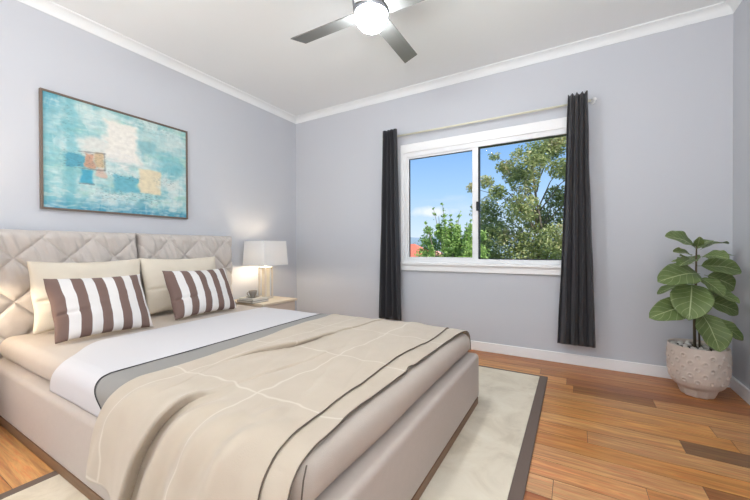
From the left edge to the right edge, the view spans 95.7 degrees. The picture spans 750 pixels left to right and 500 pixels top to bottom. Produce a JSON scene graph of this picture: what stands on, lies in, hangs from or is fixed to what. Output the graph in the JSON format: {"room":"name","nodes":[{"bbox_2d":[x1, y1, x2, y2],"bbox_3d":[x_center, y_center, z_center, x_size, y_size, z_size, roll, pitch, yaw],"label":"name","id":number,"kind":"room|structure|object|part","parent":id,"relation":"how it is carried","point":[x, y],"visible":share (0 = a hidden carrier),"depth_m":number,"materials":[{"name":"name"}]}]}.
{"room":"bedroom","nodes":[
{"label":"bedroom","id":0,"kind":"room"},
{"bbox_2d":[0,0,296,310],"bbox_3d":[-2.793,-0.389,1.774,0.140,2.915,6.600,0,0,30],"label":"wall","id":1,"kind":"structure","parent":0,"point":[242,155],"depth_m":3.05,"materials":[{"name":"grey paint"}]},
{"bbox_2d":[38,87,187,218],"bbox_3d":[-2.078,-0.715,2.822,0.030,0.844,1.047,0,0,30],"label":"framed painting","id":2,"kind":"object","parent":1,"relation":"attached to","point":[94,158],"visible":1,"depth_m":2.72,"materials":[{"name":"paint"}]},
{"bbox_2d":[17,0,295,123],"bbox_3d":[-2.709,-1.712,1.714,0.066,0.069,6.600,0,0,30],"label":"trim","id":3,"kind":"structure","parent":1,"relation":"attached to","point":[49,7],"depth_m":2.93,"materials":[{"name":"white paint"}]},
{"bbox_2d":[0,350,749,499],"bbox_3d":[-0.915,1.059,0.661,4.427,0.080,6.841,0,0,30],"label":"floor","id":4,"kind":"structure","parent":0,"point":[603,434],"depth_m":1.78,"materials":[{"name":"brown wood"}]},
{"bbox_2d":[234,295,296,310],"bbox_3d":[-1.228,0.771,3.734,0.540,0.460,0.492,0,0,30],"label":"bedside table","id":5,"kind":"object","parent":4,"relation":"on","point":[287,303],"visible":0.16,"depth_m":3.62,"materials":[{"name":"brown wood"}]},
{"bbox_2d":[237,299,267,303],"bbox_3d":[-1.286,0.532,3.575,0.240,0.022,0.210,0,0,30],"label":"book","id":6,"kind":"object","parent":5,"relation":"on","point":[265,300],"visible":0.59,"depth_m":3.50,"materials":[{"name":"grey paper"}]},
{"bbox_2d":[239,296,266,300],"bbox_3d":[-1.281,0.511,3.573,0.220,0.020,0.190,0,0,30],"label":"book","id":7,"kind":"object","parent":6,"relation":"on","point":[259,297],"visible":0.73,"depth_m":3.51,"materials":[{"name":"white paper"}]},
{"bbox_3d":[-1.286,0.494,3.575,0.136,0.013,0.136,0,0,30],"label":"saucer","id":8,"kind":"object","parent":7,"relation":"on","visible":0},
{"bbox_2d":[247,290,256,296],"bbox_3d":[-1.287,0.461,3.571,0.085,0.068,0.094,0,0,12],"label":"coffee cup","id":9,"kind":"object","parent":8,"relation":"on","point":[252,293],"visible":1,"depth_m":3.55,"materials":[{"name":"beige ceramic"}]},
{"bbox_2d":[243,241,287,298],"bbox_3d":[-1.230,0.220,3.819,0.348,0.642,0.348,0,0,30],"label":"table lamp","id":10,"kind":"object","parent":5,"relation":"on","point":[256,253],"visible":0.9,"depth_m":3.73,"materials":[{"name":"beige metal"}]},
{"bbox_3d":[-1.231,0.033,3.817,0.344,0.264,0.344,0,0,30],"label":"lamp shade","id":11,"kind":"part","parent":10,"relation":"part of","materials":[{"name":"white fabric"}]},
{"bbox_3d":[-1.230,0.356,3.820,0.112,0.334,0.112,0,0,30],"label":"column frame","id":12,"kind":"part","parent":10,"relation":"part of","materials":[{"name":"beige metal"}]},
{"bbox_3d":[-1.009,0.651,3.604,0.017,0.152,0.422,0,0,30],"label":"drawer","id":13,"kind":"part","parent":5,"relation":"part of","materials":[{"name":"beige paint"}]},
{"bbox_2d":[0,365,547,499],"bbox_3d":[-0.237,1.004,1.784,1.862,0.013,3.082,0,0,30],"label":"area rug","id":14,"kind":"object","parent":4,"relation":"on","point":[490,458],"visible":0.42,"depth_m":1.66,"materials":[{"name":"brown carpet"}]},
{"bbox_2d":[0,229,478,499],"bbox_3d":[-0.894,0.427,2.175,2.688,1.140,1.850,0,0,30],"label":"upholstered bed","id":15,"kind":"object","parent":14,"relation":"on","point":[400,465],"visible":0.23,"depth_m":1.70,"materials":[{"name":"beige fabric"}]},
{"bbox_3d":[-2.227,0.407,2.430,0.130,1.092,0.944,0,0,30],"label":"headboard panel","id":16,"kind":"part","parent":15,"relation":"part of","materials":[{"name":"fabric"}]},
{"bbox_3d":[-1.756,0.400,3.233,0.130,1.092,0.894,0,0,30],"label":"headboard panel","id":17,"kind":"part","parent":15,"relation":"part of","materials":[{"name":"fabric"}]},
{"bbox_2d":[0,304,469,499],"bbox_3d":[-0.857,0.604,2.151,2.515,0.143,1.591,0,0,30],"label":"mattress","id":18,"kind":"object","parent":15,"relation":"on","point":[39,354],"visible":0.21,"depth_m":1.41,"materials":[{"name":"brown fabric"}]},
{"bbox_2d":[26,258,139,334],"bbox_3d":[-2.011,0.297,2.424,0.185,0.456,0.665,0,0,29],"label":"pillow","id":19,"kind":"object","parent":18,"relation":"on","point":[38,271],"visible":0.42,"depth_m":2.24,"materials":[{"name":"fabric"}]},
{"bbox_2d":[43,274,153,343],"bbox_3d":[-1.742,0.350,2.173,0.232,0.366,0.527,0,0,30],"label":"striped cushion","id":20,"kind":"object","parent":18,"relation":"on","point":[81,307],"visible":1,"depth_m":2.09,"materials":[{"name":"brown fabric"}]},
{"bbox_2d":[140,256,215,314],"bbox_3d":[-1.685,0.290,2.992,0.190,0.456,0.666,0,0,36],"label":"pillow","id":21,"kind":"object","parent":18,"relation":"on","point":[158,299],"visible":0.44,"depth_m":2.79,"materials":[{"name":"fabric"}]},
{"bbox_2d":[49,307,327,416],"bbox_3d":[-0.862,0.594,2.151,1.212,0.148,1.618,0,0,30],"label":"sheet","id":22,"kind":"object","parent":18,"relation":"on","point":[89,377],"visible":0.71,"depth_m":1.79,"materials":[{"name":"white fabric"}]},
{"bbox_2d":[162,268,236,319],"bbox_3d":[-1.434,0.343,2.817,0.218,0.371,0.577,0,0,27],"label":"striped cushion","id":23,"kind":"object","parent":18,"relation":"on","point":[191,293],"visible":1,"depth_m":2.71,"materials":[{"name":"brown fabric"}]},
{"bbox_2d":[86,314,470,499],"bbox_3d":[-0.247,0.637,1.748,1.083,0.319,1.839,0,0,30],"label":"throw blanket","id":24,"kind":"object","parent":18,"relation":"on","point":[240,422],"visible":1,"depth_m":1.15,"materials":[{"name":"beige fabric"}]},
{"bbox_2d":[666,338,732,399],"bbox_3d":[2.230,0.825,2.346,0.334,0.345,0.334,0,0,-8],"label":"plant pot","id":25,"kind":"object","parent":4,"relation":"on","point":[702,374],"visible":0.95,"depth_m":2.24,"materials":[{"name":"ceramic"}]},
{"bbox_2d":[649,231,743,351],"bbox_3d":[2.189,0.278,2.299,0.610,0.822,0.370,0,0,-35],"label":"fig","id":26,"kind":"object","parent":25,"relation":"on","point":[688,301],"visible":1,"depth_m":2.27,"materials":[{"name":"green plant"}]},
{"bbox_3d":[2.220,0.323,2.341,0.022,0.730,0.040,0,0,-34],"label":"stem","id":27,"kind":"part","parent":26,"relation":"part of","materials":[{"name":"brown plant"}]},
{"bbox_2d":[50,0,724,115],"bbox_3d":[-1.079,-1.804,0.381,6.027,0.120,8.750,0,0,30],"label":"ceiling","id":28,"kind":"structure","parent":0,"point":[248,46],"depth_m":2.76,"materials":[{"name":"white paint"}]},
{"bbox_2d":[291,0,423,62],"bbox_3d":[-0.017,-1.543,2.050,0.911,0.429,0.911,0,0,-18],"label":"ceiling fan","id":29,"kind":"object","parent":28,"relation":"hanging from","point":[371,16],"visible":1,"depth_m":2.10,"materials":[{"name":"silver metal"}]},
{"bbox_3d":[-0.322,-1.440,2.219,0.510,0.024,0.118,0,0,30],"label":"blade","id":30,"kind":"part","parent":29,"relation":"part of","materials":[{"name":"silver metal"}]},
{"bbox_3d":[-0.185,-1.438,1.745,0.118,0.024,0.510,0,0,30],"label":"blade","id":31,"kind":"part","parent":29,"relation":"part of","materials":[{"name":"silver metal"}]},
{"bbox_3d":[0.152,-1.443,2.356,0.118,0.024,0.510,0,0,30],"label":"blade","id":32,"kind":"part","parent":29,"relation":"part of","materials":[{"name":"silver metal"}]},
{"bbox_3d":[0.289,-1.440,1.882,0.510,0.024,0.118,0,0,30],"label":"blade","id":33,"kind":"part","parent":29,"relation":"part of","materials":[{"name":"silver metal"}]},
{"bbox_2d":[296,14,732,365],"bbox_3d":[0.794,-0.412,3.578,4.507,2.915,0.140,0,0,30],"label":"wall","id":34,"kind":"structure","parent":0,"point":[661,116],"depth_m":2.87,"materials":[{"name":"grey paint"}]},
{"bbox_2d":[400,117,566,274],"bbox_3d":[1.032,-0.469,3.377,1.700,1.384,0.135,0,0,30],"label":"window","id":35,"kind":"structure","parent":34,"relation":"in","point":[553,128],"depth_m":3.38,"materials":[{"name":"white paint"}]},
{"bbox_3d":[0.696,-0.464,3.568,0.771,1.112,0.034,0,0,30],"label":"sliding sash","id":36,"kind":"part","parent":35,"relation":"part of","materials":[{"name":"white metal"}]},
{"bbox_3d":[1.024,0.177,3.362,1.700,0.092,0.092,0,0,30],"label":"sill","id":37,"kind":"part","parent":35,"relation":"part of","materials":[{"name":"white paint"}]},
{"bbox_2d":[382,97,596,139],"bbox_3d":[0.972,-1.254,3.343,2.034,0.039,0.072,0,0,30],"label":"curtain rod","id":38,"kind":"object","parent":34,"relation":"attached to","point":[594,99],"visible":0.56,"depth_m":3.21,"materials":[{"name":"beige metal"}]},
{"bbox_2d":[379,129,401,320],"bbox_3d":[0.152,-0.273,3.739,0.290,2.091,0.106,0,0,30],"label":"curtain","id":39,"kind":"object","parent":38,"relation":"hanging from","point":[390,270],"visible":1,"depth_m":3.71,"materials":[{"name":"grey fabric"}]},
{"bbox_2d":[557,90,595,347],"bbox_3d":[1.683,-0.252,2.841,0.274,2.123,0.086,0,0,30],"label":"curtain","id":40,"kind":"object","parent":38,"relation":"hanging from","point":[576,316],"visible":1,"depth_m":2.83,"materials":[{"name":"grey fabric"}]},
{"bbox_2d":[296,2,732,123],"bbox_3d":[0.738,-1.734,3.481,4.227,0.069,0.066,0,0,30],"label":"trim","id":41,"kind":"structure","parent":34,"relation":"attached to","point":[721,9],"depth_m":3.03,"materials":[{"name":"white paint"}]},
{"bbox_2d":[471,340,729,387],"bbox_3d":[0.760,0.951,3.518,4.227,0.090,0.016,0,0,30],"label":"baseboard","id":42,"kind":"structure","parent":34,"relation":"attached to","point":[582,360],"depth_m":2.93,"materials":[{"name":"white paint"}]},
{"bbox_2d":[732,0,749,388],"bbox_3d":[0.974,-0.388,-0.434,0.140,2.915,6.600,0,0,30],"label":"wall","id":43,"kind":"structure","parent":0,"point":[741,16],"depth_m":2.31,"materials":[{"name":"grey paint"}]},
{"bbox_2d":[724,0,741,13],"bbox_3d":[0.881,-1.711,-0.390,0.066,0.069,6.600,0,0,30],"label":"trim","id":44,"kind":"structure","parent":43,"relation":"attached to","point":[733,4],"depth_m":2.40,"materials":[{"name":"white paint"}]},
{"bbox_2d":[730,376,749,404],"bbox_3d":[0.908,0.974,-0.393,0.016,0.090,6.584,0,0,30],"label":"baseboard","id":45,"kind":"structure","parent":43,"relation":"attached to","point":[736,385],"depth_m":2.30,"materials":[{"name":"white paint"}]},
{"label":"outside","id":46,"kind":"structure","parent":0,"visible":0},
{"bbox_3d":[15.531,3.913,82.349,270.000,0.100,149.100,0,0,30],"label":"ground","id":47,"kind":"structure","parent":46,"visible":0},
{"bbox_2d":[411,244,427,256],"bbox_3d":[2.231,1.748,39.184,9.700,4.850,6.000,0,0,30],"label":"house","id":48,"kind":"structure","parent":47,"relation":"on","point":[414,247],"depth_m":36.65,"materials":[{"name":"ceramic"}]},
{"bbox_2d":[414,203,490,257],"bbox_3d":[1.962,1.566,8.774,2.189,5.588,0.912,0,0,30],"label":"shrub","id":49,"kind":"object","parent":47,"relation":"on","point":[452,245],"visible":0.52,"depth_m":8.65,"materials":[{"name":"green plant"}]},
{"bbox_3d":[1.889,1.585,8.725,1.198,5.550,0.330,0,0,30],"label":"stem","id":50,"kind":"part","parent":49,"relation":"part of","materials":[{"name":"green plant"}]},
{"bbox_2d":[411,234,559,258],"bbox_3d":[32.681,-1.275,141.281,220.000,9.438,20.000,0,0,30],"label":"hill","id":51,"kind":"structure","parent":47,"relation":"on","point":[413,240],"depth_m":142.34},
{"bbox_2d":[465,136,565,258],"bbox_3d":[4.426,0.493,9.643,3.984,7.712,2.216,0,0,34],"label":"tree","id":52,"kind":"object","parent":47,"relation":"on","point":[543,241],"visible":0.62,"depth_m":9.34,"materials":[{"name":"green plant"}]}
]}

